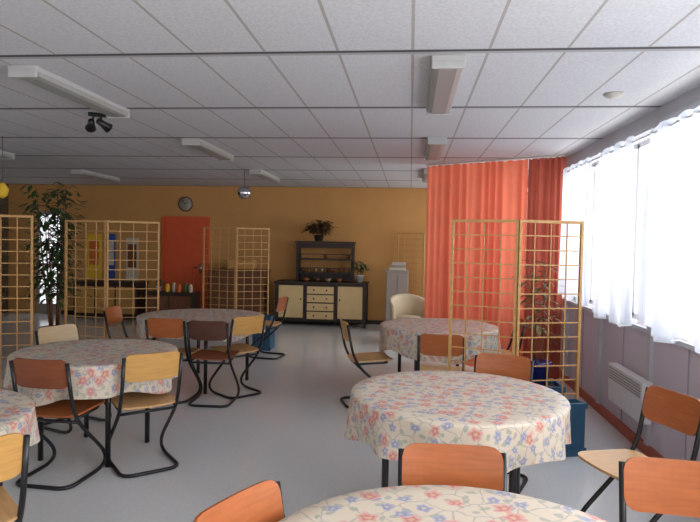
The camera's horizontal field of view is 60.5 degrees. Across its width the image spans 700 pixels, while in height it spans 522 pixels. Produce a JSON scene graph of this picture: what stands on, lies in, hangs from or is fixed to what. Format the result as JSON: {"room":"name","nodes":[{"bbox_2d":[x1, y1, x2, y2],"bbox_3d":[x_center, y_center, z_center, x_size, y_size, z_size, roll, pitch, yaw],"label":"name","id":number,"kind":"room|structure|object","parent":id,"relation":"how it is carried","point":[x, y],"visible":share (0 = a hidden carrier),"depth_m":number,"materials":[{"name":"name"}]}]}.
{"room":"dining hall","nodes":[
{"label":"dining hall","id":0,"kind":"room"},
{"bbox_2d":[0,184,8,313],"bbox_3d":[-7.789,-0.050,5.282,0.150,2.630,14.150,1,2,6],"label":"wall","id":1,"kind":"structure","parent":0,"point":[6,211],"depth_m":12.22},
{"bbox_2d":[8,184,426,319],"bbox_3d":[-2.010,-0.149,11.887,10.330,2.630,0.150,1,2,6],"label":"wall","id":2,"kind":"structure","parent":0,"point":[372,218],"depth_m":11.78,"materials":[{"name":"paint"}]},
{"bbox_2d":[36,211,61,313],"bbox_3d":[-6.145,0.025,12.293,0.570,2.100,0.050,1,2,6],"label":"window","id":3,"kind":"structure","parent":2,"relation":"in","point":[41,308],"depth_m":12.30,"materials":[{"name":"white glass"}]},
{"bbox_2d":[87,234,101,277],"bbox_3d":[-5.169,-0.101,12.126,0.300,0.900,0.010,1,2,6],"label":"poster","id":4,"kind":"object","parent":2,"relation":"attached to","point":[91,245],"visible":0.71,"depth_m":12.12,"materials":[{"name":"yellow paper"}]},
{"bbox_2d":[108,234,115,278],"bbox_3d":[-4.841,-0.094,12.093,0.240,0.900,0.010,1,2,6],"label":"poster","id":5,"kind":"object","parent":2,"relation":"attached to","point":[112,244],"visible":0.57,"depth_m":12.08,"materials":[{"name":"blue paper"}]},
{"bbox_2d":[126,238,138,280],"bbox_3d":[-4.374,-0.034,12.047,0.260,0.850,0.010,1,2,6],"label":"poster","id":6,"kind":"object","parent":2,"relation":"attached to","point":[129,241],"visible":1,"depth_m":12.04,"materials":[{"name":"white paper"}]},
{"bbox_2d":[161,216,209,307],"bbox_3d":[-3.277,0.130,11.896,0.970,2.025,0.098,1,2,6],"label":"door","id":7,"kind":"structure","parent":2,"relation":"in","point":[182,236],"depth_m":11.90,"materials":[{"name":"red paint"}]},
{"bbox_2d":[178,196,192,211],"bbox_3d":[-3.260,-1.128,11.888,0.300,0.300,0.040,1,2,6],"label":"wall clock","id":8,"kind":"object","parent":2,"relation":"attached to","point":[185,204],"visible":1,"depth_m":11.87,"materials":[{"name":"grey metal"}]},
{"bbox_2d":[61,310,384,324],"bbox_3d":[-1.478,1.140,11.788,8.865,0.080,0.015,1,2,6],"label":"baseboard","id":9,"kind":"structure","parent":2,"relation":"attached to","point":[378,322],"depth_m":11.67,"materials":[{"name":"brown wood"}]},
{"bbox_2d":[0,0,699,187],"bbox_3d":[-2.700,-1.302,4.733,10.330,0.100,14.450,1,2,6],"label":"ceiling","id":10,"kind":"structure","parent":0,"point":[303,93],"depth_m":3.90,"materials":[{"name":"tile"}]},
{"bbox_2d":[0,136,8,198],"bbox_3d":[-3.693,-0.992,6.375,0.130,0.660,0.124,1,2,6],"label":"hanging ornament","id":11,"kind":"object","parent":10,"relation":"hanging from","point":[4,189],"visible":1,"depth_m":6.36,"materials":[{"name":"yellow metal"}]},
{"bbox_2d":[0,150,14,158],"bbox_3d":[-4.441,-1.321,7.064,0.190,0.076,1.242,1,2,6],"label":"ceiling lamp","id":12,"kind":"object","parent":10,"relation":"attached to","point":[6,155],"visible":1,"depth_m":7.57,"materials":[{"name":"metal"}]},
{"bbox_2d":[0,153,12,158],"bbox_3d":[-4.442,-1.307,7.064,0.174,0.033,1.200,1,2,6],"label":"diffuser","id":13,"kind":"object","parent":12,"relation":"attached to","point":[5,155],"depth_m":7.57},
{"bbox_2d":[8,65,129,118],"bbox_3d":[-1.956,-1.186,4.304,0.190,0.076,1.242,1,2,6],"label":"ceiling lamp","id":14,"kind":"object","parent":10,"relation":"attached to","point":[38,76],"visible":1,"depth_m":4.08,"materials":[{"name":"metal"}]},
{"bbox_2d":[70,169,119,181],"bbox_3d":[-4.201,-1.407,9.953,0.190,0.076,1.242,1,2,6],"label":"ceiling lamp","id":15,"kind":"object","parent":10,"relation":"attached to","point":[73,171],"visible":1,"depth_m":9.76,"materials":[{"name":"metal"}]},
{"bbox_2d":[77,172,118,181],"bbox_3d":[-4.201,-1.394,9.954,0.174,0.033,1.200,1,2,6],"label":"diffuser","id":16,"kind":"object","parent":15,"relation":"attached to","point":[89,174],"depth_m":9.91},
{"bbox_2d":[85,112,112,132],"bbox_3d":[-2.140,-1.171,5.085,0.243,0.161,0.134,1,2,6],"label":"spotlight","id":17,"kind":"object","parent":10,"relation":"attached to","point":[90,127],"visible":0.97,"depth_m":5.06,"materials":[{"name":"black metal"}]},
{"bbox_2d":[182,138,233,160],"bbox_3d":[-1.598,-1.260,6.860,0.190,0.076,1.242,1,2,6],"label":"ceiling lamp","id":18,"kind":"object","parent":10,"relation":"attached to","point":[199,144],"visible":1,"depth_m":6.63,"materials":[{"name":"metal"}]},
{"bbox_2d":[190,142,232,160],"bbox_3d":[-1.599,-1.246,6.861,0.174,0.033,1.200,1,2,6],"label":"diffuser","id":19,"kind":"object","parent":18,"relation":"attached to","point":[205,147],"depth_m":6.79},
{"bbox_2d":[237,170,250,198],"bbox_3d":[-1.581,-1.144,8.973,0.200,0.440,0.200,1,2,6],"label":"ball","id":20,"kind":"object","parent":10,"relation":"hanging from","point":[244,192],"visible":1,"depth_m":8.91,"materials":[{"name":"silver metal"}]},
{"bbox_2d":[249,169,279,182],"bbox_3d":[-1.336,-1.337,9.466,0.190,0.076,1.242,1,2,6],"label":"ceiling lamp","id":21,"kind":"object","parent":10,"relation":"attached to","point":[260,173],"visible":1,"depth_m":9.24,"materials":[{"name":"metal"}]},
{"bbox_2d":[254,172,278,181],"bbox_3d":[-1.336,-1.324,9.466,0.174,0.033,1.200,1,2,6],"label":"diffuser","id":22,"kind":"object","parent":21,"relation":"attached to","point":[267,176],"depth_m":9.38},
{"bbox_2d":[422,168,427,182],"bbox_3d":[1.191,-1.275,9.012,0.190,0.076,1.242,1,2,6],"label":"ceiling lamp","id":23,"kind":"object","parent":10,"relation":"attached to","point":[425,172],"visible":0.41,"depth_m":8.84,"materials":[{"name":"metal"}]},
{"bbox_2d":[423,174,427,181],"bbox_3d":[1.190,-1.261,9.013,0.174,0.033,1.200,1,2,6],"label":"diffuser","id":24,"kind":"object","parent":23,"relation":"attached to","point":[425,176],"depth_m":9.05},
{"bbox_2d":[425,137,446,160],"bbox_3d":[0.918,-1.201,6.508,0.190,0.076,1.242,1,2,6],"label":"ceiling lamp","id":25,"kind":"object","parent":10,"relation":"attached to","point":[435,146],"visible":1,"depth_m":6.20,"materials":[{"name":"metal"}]},
{"bbox_2d":[425,145,443,160],"bbox_3d":[0.918,-1.187,6.509,0.174,0.033,1.200,1,2,6],"label":"diffuser","id":26,"kind":"object","parent":25,"relation":"attached to","point":[432,152],"depth_m":6.52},
{"bbox_2d":[426,55,465,114],"bbox_3d":[0.611,-1.126,3.947,0.190,0.076,1.242,1,2,6],"label":"ceiling lamp","id":27,"kind":"object","parent":10,"relation":"attached to","point":[446,71],"visible":1,"depth_m":3.67,"materials":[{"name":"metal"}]},
{"bbox_2d":[427,69,461,113],"bbox_3d":[0.610,-1.112,3.948,0.174,0.033,1.200,1,2,6],"label":"diffuser","id":28,"kind":"object","parent":27,"relation":"attached to","point":[443,84],"depth_m":3.85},
{"bbox_2d":[427,154,565,165],"bbox_3d":[1.743,-1.242,7.404,1.810,0.020,0.030,2,2,37],"label":"track","id":29,"kind":"object","parent":10,"relation":"attached to","point":[558,155],"visible":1,"depth_m":7.33,"materials":[{"name":"white plastic"}]},
{"bbox_2d":[424,159,527,366],"bbox_3d":[1.546,0.047,7.577,1.375,2.566,0.120,2,2,37],"label":"curtain","id":30,"kind":"object","parent":29,"relation":"hanging from","point":[487,190],"visible":0.7,"depth_m":7.55,"materials":[{"name":"fabric"}]},
{"bbox_2d":[523,156,565,378],"bbox_3d":[2.270,0.078,7.031,0.424,2.566,0.084,3,2,42],"label":"curtain","id":31,"kind":"object","parent":29,"relation":"hanging from","point":[545,177],"visible":0.54,"depth_m":7.02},
{"bbox_2d":[603,91,623,98],"bbox_3d":[1.803,-1.131,4.109,0.130,0.030,0.130,1,2,6],"label":"smoke detector","id":32,"kind":"object","parent":10,"relation":"attached to","point":[614,94],"visible":1,"depth_m":4.07,"materials":[{"name":"white plastic"}]},
{"bbox_2d":[1,312,699,521],"bbox_3d":[-2.752,1.426,4.819,10.330,0.100,14.450,1,2,6],"label":"floor","id":33,"kind":"structure","parent":0,"point":[291,433],"depth_m":4.57,"materials":[{"name":"plastic"}]},
{"bbox_2d":[0,199,15,304],"bbox_3d":[-4.759,0.136,7.865,0.703,2.211,0.781,1,2,-12],"label":"ficus tree","id":34,"kind":"object","parent":33,"relation":"on","point":[2,289],"visible":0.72,"depth_m":7.94,"materials":[{"name":"green plant"}]},
{"bbox_2d":[0,432,29,521],"bbox_3d":[-1.558,1.064,2.387,0.409,0.822,0.488,-1,2,-43],"label":"dining chair","id":35,"kind":"object","parent":33,"relation":"on","point":[14,447],"visible":1,"depth_m":2.35,"materials":[{"name":"brown wood"}]},
{"bbox_2d":[0,215,33,390],"bbox_3d":[-3.495,0.447,5.668,0.947,1.775,0.270,1,2,6],"label":"folding screen","id":36,"kind":"object","parent":33,"relation":"on","point":[1,216],"visible":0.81,"depth_m":5.67,"materials":[{"name":"brown wood"}]},
{"bbox_2d":[19,182,86,327],"bbox_3d":[-4.050,0.083,8.184,0.822,2.323,1.014,1,2,6],"label":"ficus tree","id":37,"kind":"object","parent":33,"relation":"on","point":[54,250],"visible":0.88,"depth_m":8.10,"materials":[{"name":"green plant"}]},
{"bbox_2d":[9,358,105,490],"bbox_3d":[-1.901,1.008,3.943,0.409,0.822,0.488,1,2,9],"label":"dining chair","id":38,"kind":"object","parent":33,"relation":"on","point":[29,373],"visible":0.86,"depth_m":3.75,"materials":[{"name":"orange wood"}]},
{"bbox_2d":[35,324,111,433],"bbox_3d":[-2.307,0.967,5.016,0.488,0.822,0.409,2,2,27],"label":"dining chair","id":39,"kind":"object","parent":33,"relation":"on","point":[67,332],"visible":0.24,"depth_m":5.09,"materials":[{"name":"brown wood"}]},
{"bbox_2d":[38,398,149,467],"bbox_3d":[-1.872,1.034,4.432,1.020,0.743,1.020,1,2,6],"label":"dining table","id":40,"kind":"object","parent":33,"relation":"on","point":[107,400],"visible":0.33,"depth_m":4.21,"materials":[{"name":"black metal"}]},
{"bbox_2d":[3,338,177,406],"bbox_3d":[-1.873,0.791,4.441,1.191,0.262,1.194,2,2,25],"label":"tablecloth","id":41,"kind":"object","parent":40,"relation":"on","point":[95,365],"visible":0.68,"depth_m":4.11,"materials":[{"name":"fabric"}]},
{"bbox_2d":[72,280,148,319],"bbox_3d":[-4.715,0.757,11.823,1.340,0.720,0.512,1,2,6],"label":"sideboard","id":42,"kind":"object","parent":33,"relation":"on","point":[113,285],"visible":0.66,"depth_m":11.61,"materials":[{"name":"brown wood"}]},
{"bbox_2d":[64,220,159,340],"bbox_3d":[-2.796,0.419,6.981,1.096,1.775,0.202,1,2,-3],"label":"folding screen","id":43,"kind":"object","parent":33,"relation":"on","point":[106,240],"visible":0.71,"depth_m":6.96,"materials":[{"name":"brown wood"}]},
{"bbox_2d":[103,306,158,340],"bbox_3d":[-2.389,0.916,6.561,0.488,0.822,0.409,1,2,3],"label":"dining chair","id":44,"kind":"object","parent":33,"relation":"on","point":[112,315],"visible":0.28,"depth_m":6.60,"materials":[{"name":"brown wood"}]},
{"bbox_2d":[110,351,183,477],"bbox_3d":[-1.438,1.010,4.182,0.409,0.822,0.488,0,2,-35],"label":"dining chair","id":45,"kind":"object","parent":33,"relation":"on","point":[161,365],"visible":0.87,"depth_m":4.04,"materials":[{"name":"brown wood"}]},
{"bbox_2d":[144,290,200,311],"bbox_3d":[-3.282,0.868,11.102,0.900,0.600,0.475,1,2,6],"label":"base cabinet","id":46,"kind":"object","parent":33,"relation":"on","point":[170,300],"visible":0.62,"depth_m":10.90,"materials":[{"name":"brown wood"}]},
{"bbox_2d":[155,280,167,290],"bbox_3d":[-3.529,0.443,11.117,0.270,0.239,0.238,1,2,6],"label":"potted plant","id":47,"kind":"object","parent":46,"relation":"on","point":[160,286],"visible":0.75,"depth_m":11.09,"materials":[{"name":"green plant"}]},
{"bbox_2d":[165,284,169,291],"bbox_3d":[-3.367,0.493,11.072,0.080,0.147,0.079,1,2,6],"label":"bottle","id":48,"kind":"object","parent":46,"relation":"on","point":[167,287],"visible":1,"depth_m":11.04,"materials":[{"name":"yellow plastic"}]},
{"bbox_2d":[172,283,175,291],"bbox_3d":[-3.254,0.484,11.101,0.080,0.167,0.079,1,2,6],"label":"jar","id":49,"kind":"object","parent":46,"relation":"on","point":[173,284],"visible":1,"depth_m":11.07,"materials":[{"name":"white ceramic"}]},
{"bbox_2d":[177,284,180,291],"bbox_3d":[-3.148,0.498,11.050,0.080,0.147,0.079,1,2,6],"label":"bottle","id":50,"kind":"object","parent":46,"relation":"on","point":[178,285],"visible":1,"depth_m":11.02,"materials":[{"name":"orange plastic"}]},
{"bbox_2d":[183,283,187,291],"bbox_3d":[-3.035,0.489,11.079,0.080,0.167,0.079,1,2,6],"label":"jar","id":51,"kind":"object","parent":46,"relation":"on","point":[185,286],"visible":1,"depth_m":11.05,"materials":[{"name":"glass"}]},
{"bbox_2d":[188,284,192,292],"bbox_3d":[-2.930,0.503,11.028,0.080,0.147,0.079,1,2,6],"label":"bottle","id":52,"kind":"object","parent":46,"relation":"on","point":[190,288],"visible":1,"depth_m":11.00,"materials":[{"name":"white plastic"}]},
{"bbox_2d":[145,318,200,403],"bbox_3d":[-1.745,0.948,5.946,0.409,0.822,0.488,1,2,7],"label":"dining chair","id":53,"kind":"object","parent":33,"relation":"on","point":[154,327],"visible":0.52,"depth_m":5.73,"materials":[{"name":"brown wood"}]},
{"bbox_2d":[152,335,248,393],"bbox_3d":[-1.633,0.969,6.608,1.240,0.743,1.240,1,2,6],"label":"dining table","id":54,"kind":"object","parent":33,"relation":"on","point":[247,337],"visible":0.25,"depth_m":6.74,"materials":[{"name":"black metal"}]},
{"bbox_2d":[136,308,264,341],"bbox_3d":[-1.628,0.692,6.597,1.382,0.190,1.393,1,2,-15],"label":"tablecloth","id":55,"kind":"object","parent":54,"relation":"on","point":[200,314],"visible":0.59,"depth_m":6.53,"materials":[{"name":"fabric"}]},
{"bbox_2d":[186,320,239,407],"bbox_3d":[-1.322,0.960,5.834,0.409,0.822,0.488,1,2,5],"label":"dining chair","id":56,"kind":"object","parent":33,"relation":"on","point":[196,330],"visible":1,"depth_m":5.64,"materials":[{"name":"brown wood"}]},
{"bbox_2d":[202,227,269,314],"bbox_3d":[-1.826,0.358,9.508,1.061,1.775,0.216,1,2,-1],"label":"folding screen","id":57,"kind":"object","parent":33,"relation":"on","point":[236,249],"visible":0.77,"depth_m":9.50,"materials":[{"name":"brown wood"}]},
{"bbox_2d":[208,315,265,398],"bbox_3d":[-1.166,0.952,6.185,0.409,0.822,0.488,-1,2,-43],"label":"dining chair","id":58,"kind":"object","parent":33,"relation":"on","point":[246,325],"visible":0.88,"depth_m":6.09,"materials":[{"name":"brown wood"}]},
{"bbox_2d":[193,480,284,521],"bbox_3d":[-0.156,1.113,1.675,0.488,0.822,0.409,2,2,31],"label":"dining chair","id":59,"kind":"object","parent":33,"relation":"on","point":[262,501],"visible":0.99,"depth_m":1.84,"materials":[{"name":"brown wood"}]},
{"bbox_2d":[209,268,270,314],"bbox_3d":[-2.126,0.665,11.559,1.100,1.020,0.512,1,2,6],"label":"sideboard","id":60,"kind":"object","parent":33,"relation":"on","point":[219,295],"visible":0.7,"depth_m":11.33,"materials":[{"name":"brown wood"}]},
{"bbox_2d":[228,259,256,269],"bbox_3d":[-2.067,0.067,11.522,0.500,0.180,0.250,1,2,6],"label":"case","id":61,"kind":"object","parent":60,"relation":"on","point":[230,266],"visible":0.83,"depth_m":11.40,"materials":[{"name":"brown wood"}]},
{"bbox_2d":[252,315,274,350],"bbox_3d":[-1.260,1.040,8.748,0.280,0.480,0.312,1,2,6],"label":"planter box","id":62,"kind":"object","parent":33,"relation":"on","point":[268,344],"visible":0.43,"depth_m":8.61,"materials":[{"name":"blue paint"}]},
{"bbox_2d":[249,296,288,359],"bbox_3d":[-1.123,0.890,8.162,0.488,0.822,0.409,2,2,14],"label":"dining chair","id":63,"kind":"object","parent":33,"relation":"on","point":[281,304],"visible":0.78,"depth_m":8.08,"materials":[{"name":"brown wood"}]},
{"bbox_2d":[274,241,368,327],"bbox_3d":[-0.521,0.420,11.371,1.740,1.582,0.582,1,2,6],"label":"dresser","id":64,"kind":"object","parent":33,"relation":"on","point":[310,300],"visible":0.99,"depth_m":11.15,"materials":[{"name":"brown wood"}]},
{"bbox_2d":[302,220,337,240],"bbox_3d":[-0.545,-0.573,11.287,0.688,0.402,0.712,2,2,38],"label":"potted plant","id":65,"kind":"object","parent":64,"relation":"on","point":[319,229],"visible":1,"depth_m":11.18,"materials":[{"name":"green plant"}]},
{"bbox_2d":[350,260,370,281],"bbox_3d":[0.175,0.182,11.206,0.405,0.424,0.331,1,2,-7],"label":"potted plant","id":66,"kind":"object","parent":64,"relation":"on","point":[359,278],"visible":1,"depth_m":11.16,"materials":[{"name":"green plant"}]},
{"bbox_2d":[339,318,392,407],"bbox_3d":[0.147,0.986,5.884,0.488,0.822,0.409,1,2,-12],"label":"dining chair","id":67,"kind":"object","parent":33,"relation":"on","point":[371,357],"visible":0.76,"depth_m":5.79,"materials":[{"name":"brown wood"}]},
{"bbox_2d":[385,269,408,320],"bbox_3d":[0.846,0.708,10.832,0.430,1.092,0.417,1,2,6],"label":"base cabinet","id":68,"kind":"object","parent":33,"relation":"on","point":[396,280],"visible":0.4,"depth_m":10.65,"materials":[{"name":"grey laminate"}]},
{"bbox_2d":[389,267,405,269],"bbox_3d":[0.858,0.139,10.827,0.300,0.045,0.220,1,2,6],"label":"storage box","id":69,"kind":"object","parent":68,"relation":"on","point":[390,268],"visible":0.84,"depth_m":10.72,"materials":[{"name":"white paper"}]},
{"bbox_2d":[390,265,405,267],"bbox_3d":[0.869,0.094,10.825,0.270,0.045,0.220,1,2,6],"label":"storage box","id":70,"kind":"object","parent":69,"relation":"on","point":[391,266],"visible":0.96,"depth_m":10.72,"materials":[{"name":"white cardboard"}]},
{"bbox_2d":[392,262,405,264],"bbox_3d":[0.880,0.049,10.822,0.240,0.045,0.220,1,2,6],"label":"storage box","id":71,"kind":"object","parent":70,"relation":"on","point":[393,263],"visible":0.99,"depth_m":10.72,"materials":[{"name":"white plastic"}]},
{"bbox_2d":[389,293,424,319],"bbox_3d":[0.917,0.918,9.540,0.639,0.762,0.530,1,2,-11],"label":"armchair","id":72,"kind":"object","parent":33,"relation":"on","point":[403,305],"visible":0.41,"depth_m":9.67,"materials":[{"name":"beige leather"}]},
{"bbox_2d":[397,233,425,297],"bbox_3d":[1.366,0.364,11.235,0.984,1.775,0.182,1,2,6],"label":"folding screen","id":73,"kind":"object","parent":33,"relation":"on","point":[423,251],"visible":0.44,"depth_m":11.16,"materials":[{"name":"brown wood"}]},
{"bbox_2d":[398,353,458,371],"bbox_3d":[0.906,1.031,6.173,1.080,0.743,1.080,1,2,6],"label":"dining table","id":74,"kind":"object","parent":33,"relation":"on","point":[399,355],"visible":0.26,"depth_m":6.43,"materials":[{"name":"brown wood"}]},
{"bbox_2d":[379,318,500,364],"bbox_3d":[0.905,0.802,6.169,1.239,0.287,1.261,0,2,-25],"label":"tablecloth","id":75,"kind":"object","parent":74,"relation":"on","point":[399,336],"visible":0.84,"depth_m":5.80,"materials":[{"name":"fabric"}]},
{"bbox_2d":[417,333,465,370],"bbox_3d":[0.795,1.018,5.270,0.409,0.822,0.488,1,2,9],"label":"dining chair","id":76,"kind":"object","parent":33,"relation":"on","point":[427,344],"visible":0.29,"depth_m":5.05,"materials":[{"name":"brown wood"}]},
{"bbox_2d":[381,458,519,493],"bbox_3d":[0.595,1.114,3.382,1.070,0.743,1.070,1,2,6],"label":"dining table","id":77,"kind":"object","parent":33,"relation":"on","point":[514,475],"visible":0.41,"depth_m":3.15,"materials":[{"name":"black metal"}]},
{"bbox_2d":[344,370,570,472],"bbox_3d":[0.603,0.871,3.392,1.225,0.261,1.228,2,2,15],"label":"tablecloth","id":78,"kind":"object","parent":77,"relation":"on","point":[529,422],"visible":0.96,"depth_m":3.03,"materials":[{"name":"fabric"}]},
{"bbox_2d":[398,443,506,491],"bbox_3d":[0.363,1.111,2.057,0.409,0.822,0.488,1,2,4],"label":"dining chair","id":79,"kind":"object","parent":33,"relation":"on","point":[477,466],"visible":0.72,"depth_m":2.26,"materials":[{"name":"brown wood"}]},
{"bbox_2d":[474,353,533,492],"bbox_3d":[0.953,1.062,3.971,0.409,0.822,0.488,2,2,28],"label":"dining chair","id":80,"kind":"object","parent":33,"relation":"on","point":[518,367],"visible":0.2,"depth_m":4.14,"materials":[{"name":"brown wood"}]},
{"bbox_2d":[501,318,525,354],"bbox_3d":[1.546,1.001,6.249,0.488,0.822,0.409,1,2,3],"label":"dining chair","id":81,"kind":"object","parent":33,"relation":"on","point":[522,328],"visible":0.16,"depth_m":6.20,"materials":[{"name":"brown wood"}]},
{"bbox_2d":[448,219,583,399],"bbox_3d":[1.281,0.571,4.644,1.013,1.775,0.182,1,2,6],"label":"folding screen","id":82,"kind":"object","parent":33,"relation":"on","point":[518,250],"visible":0.66,"depth_m":4.63,"materials":[{"name":"brown wood"}]},
{"bbox_2d":[545,381,565,395],"bbox_3d":[1.652,1.257,5.244,0.380,0.380,0.272,1,2,6],"label":"planter box","id":83,"kind":"object","parent":33,"relation":"on","point":[556,386],"visible":0.17,"depth_m":5.12,"materials":[{"name":"blue paint"}]},
{"bbox_2d":[511,259,566,385],"bbox_3d":[1.628,0.523,5.209,0.505,1.088,0.547,1,2,6],"label":"potted plant","id":84,"kind":"object","parent":83,"relation":"in","point":[539,373],"visible":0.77,"depth_m":5.16,"materials":[{"name":"green plant"}]},
{"bbox_2d":[565,399,587,456],"bbox_3d":[1.616,1.268,4.560,0.320,0.400,0.142,1,2,-11],"label":"planter box","id":85,"kind":"object","parent":33,"relation":"on","point":[578,408],"visible":0.36,"depth_m":4.52,"materials":[{"name":"blue paint"}]},
{"bbox_2d":[578,386,699,521],"bbox_3d":[1.495,1.099,3.123,0.488,0.822,0.409,1,2,-15],"label":"dining chair","id":86,"kind":"object","parent":33,"relation":"on","point":[680,412],"visible":0.57,"depth_m":3.19,"materials":[{"name":"brown wood"}]},
{"bbox_2d":[619,456,699,521],"bbox_3d":[1.121,1.129,1.942,0.409,0.822,0.488,1,2,13],"label":"dining chair","id":87,"kind":"object","parent":33,"relation":"on","point":[646,484],"visible":1,"depth_m":2.15,"materials":[{"name":"brown wood"}]},
{"bbox_3d":[-2.104,1.083,2.727,1.060,0.743,1.060,1,2,6],"label":"dining table","id":88,"kind":"object","parent":33,"relation":"on","visible":0},
{"bbox_2d":[0,389,39,445],"bbox_3d":[-2.111,0.815,2.719,1.202,0.210,1.201,2,2,35],"label":"tablecloth","id":89,"kind":"object","parent":88,"relation":"on","point":[17,410],"visible":0.81,"depth_m":2.89,"materials":[{"name":"fabric"}]},
{"bbox_3d":[0.292,1.168,1.497,1.080,0.743,1.080,1,2,6],"label":"dining table","id":90,"kind":"object","parent":33,"relation":"on","visible":0},
{"bbox_2d":[278,485,607,521],"bbox_3d":[0.289,0.923,1.481,1.254,0.257,1.252,0,2,-34],"label":"tablecloth","id":91,"kind":"object","parent":90,"relation":"on","point":[407,503],"visible":1,"depth_m":1.90,"materials":[{"name":"fabric"}]},
{"bbox_2d":[527,86,699,190],"bbox_3d":[2.362,-1.074,4.230,0.150,0.130,14.150,1,2,6],"label":"wall","id":92,"kind":"structure","parent":0,"point":[693,95],"depth_m":4.85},
{"bbox_2d":[562,111,699,174],"bbox_3d":[2.237,-0.917,4.413,0.128,0.016,4.880,1,2,6],"label":"curtain rod","id":93,"kind":"object","parent":92,"relation":"attached to","point":[691,115],"visible":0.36,"depth_m":4.48,"materials":[{"name":"white metal"}]},
{"bbox_2d":[558,157,591,306],"bbox_3d":[2.359,-0.296,6.310,0.114,1.462,0.920,1,2,4],"label":"sheer curtain","id":94,"kind":"object","parent":93,"relation":"hanging from","point":[576,190],"visible":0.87,"depth_m":6.24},
{"bbox_2d":[592,136,633,326],"bbox_3d":[2.240,-0.231,5.127,0.114,1.522,0.860,1,2,6],"label":"sheer curtain","id":95,"kind":"object","parent":93,"relation":"hanging from","point":[612,296],"visible":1,"depth_m":4.97,"materials":[{"name":"fabric"}]},
{"bbox_2d":[637,105,699,353],"bbox_3d":[2.102,-0.201,3.875,0.108,1.507,1.020,1,2,6],"label":"sheer curtain","id":96,"kind":"object","parent":93,"relation":"hanging from","point":[668,293],"visible":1,"depth_m":3.99,"materials":[{"name":"fabric"}]},
{"bbox_2d":[566,100,699,167],"bbox_3d":[2.271,-1.012,4.241,0.030,0.040,14.150,1,2,6],"label":"trim","id":97,"kind":"structure","parent":92,"relation":"attached to","point":[693,106],"depth_m":4.71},
{"bbox_2d":[560,295,699,461],"bbox_3d":[2.322,1.014,4.296,0.150,0.950,14.150,1,2,6],"label":"wall","id":98,"kind":"structure","parent":0,"point":[670,366],"depth_m":4.88,"materials":[{"name":"paint"}]},
{"bbox_2d":[525,191,527,271],"bbox_3d":[2.924,-0.401,9.849,0.050,1.510,1.106,1,2,6],"label":"window","id":99,"kind":"structure","parent":98,"relation":"in","point":[527,191],"depth_m":9.85,"materials":[{"name":"white ceramic"}]},
{"bbox_2d":[564,303,569,375],"bbox_3d":[2.496,0.900,6.915,0.030,0.840,0.060,1,2,6],"label":"trim","id":100,"kind":"structure","parent":98,"relation":"attached to","point":[567,304],"depth_m":6.89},
{"bbox_2d":[581,309,583,387],"bbox_3d":[2.448,0.918,6.317,0.006,0.840,0.010,1,2,6],"label":"trim","id":101,"kind":"structure","parent":98,"relation":"attached to","point":[583,309],"depth_m":6.31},
{"bbox_2d":[589,161,598,304],"bbox_3d":[2.563,-0.294,6.269,0.050,1.510,1.106,1,2,6],"label":"window","id":102,"kind":"structure","parent":98,"relation":"in","point":[594,164],"depth_m":6.25,"materials":[{"name":"white glass"}]},
{"bbox_2d":[595,318,602,403],"bbox_3d":[2.376,0.935,5.721,0.030,0.840,0.060,1,2,6],"label":"trim","id":103,"kind":"structure","parent":98,"relation":"attached to","point":[600,321],"depth_m":5.70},
{"bbox_2d":[559,370,663,457],"bbox_3d":[2.232,1.442,4.318,0.015,0.090,14.150,1,2,6],"label":"baseboard","id":104,"kind":"structure","parent":98,"relation":"attached to","point":[613,420],"depth_m":5.28,"materials":[{"name":"paint"}]},
{"bbox_2d":[620,326,624,421],"bbox_3d":[2.328,0.953,5.123,0.006,0.840,0.010,1,2,6],"label":"trim","id":105,"kind":"structure","parent":98,"relation":"attached to","point":[624,326],"depth_m":5.11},
{"bbox_2d":[562,297,694,351],"bbox_3d":[2.239,0.540,4.290,0.035,0.035,14.150,1,2,6],"label":"trim","id":106,"kind":"structure","parent":98,"relation":"attached to","point":[681,343],"depth_m":4.63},
{"bbox_2d":[608,362,652,424],"bbox_3d":[2.249,1.051,4.832,0.101,0.320,0.760,1,2,6],"label":"radiator","id":107,"kind":"object","parent":98,"relation":"attached to","point":[626,388],"visible":0.85,"depth_m":4.76,"materials":[{"name":"white metal"}]},
{"bbox_2d":[609,369,639,388],"bbox_3d":[2.203,0.944,4.834,0.006,0.008,0.700,1,2,6],"label":"vent","id":108,"kind":"object","parent":107,"relation":"attached to","point":[614,372],"depth_m":4.80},
{"bbox_2d":[609,371,639,391],"bbox_3d":[2.203,0.966,4.835,0.006,0.008,0.700,1,2,6],"label":"vent","id":109,"kind":"object","parent":107,"relation":"attached to","point":[613,374],"depth_m":4.80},
{"bbox_2d":[609,374,639,394],"bbox_3d":[2.203,0.988,4.835,0.006,0.008,0.700,1,2,6],"label":"vent","id":110,"kind":"object","parent":107,"relation":"attached to","point":[614,377],"depth_m":4.80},
{"bbox_2d":[609,376,639,397],"bbox_3d":[2.202,1.010,4.836,0.006,0.008,0.700,1,2,6],"label":"vent","id":111,"kind":"object","parent":107,"relation":"attached to","point":[613,379],"depth_m":4.81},
{"bbox_2d":[609,366,640,385],"bbox_3d":[2.204,0.922,4.833,0.006,0.008,0.700,1,2,6],"label":"vent","id":112,"kind":"object","parent":107,"relation":"attached to","point":[617,370],"depth_m":4.80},
{"bbox_2d":[632,139,649,319],"bbox_3d":[2.443,-0.259,5.076,0.050,1.510,1.106,1,2,6],"label":"window","id":113,"kind":"structure","parent":98,"relation":"in","point":[640,148],"depth_m":5.05,"materials":[{"name":"white glass"}]},
{"bbox_2d":[643,334,653,445],"bbox_3d":[2.256,0.971,4.528,0.030,0.840,0.060,1,2,6],"label":"trim","id":114,"kind":"structure","parent":98,"relation":"attached to","point":[650,344],"depth_m":4.51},
{"bbox_2d":[684,350,689,459],"bbox_3d":[2.208,0.989,3.930,0.006,0.840,0.010,1,2,6],"label":"trim","id":115,"kind":"structure","parent":98,"relation":"attached to","point":[688,350],"depth_m":3.92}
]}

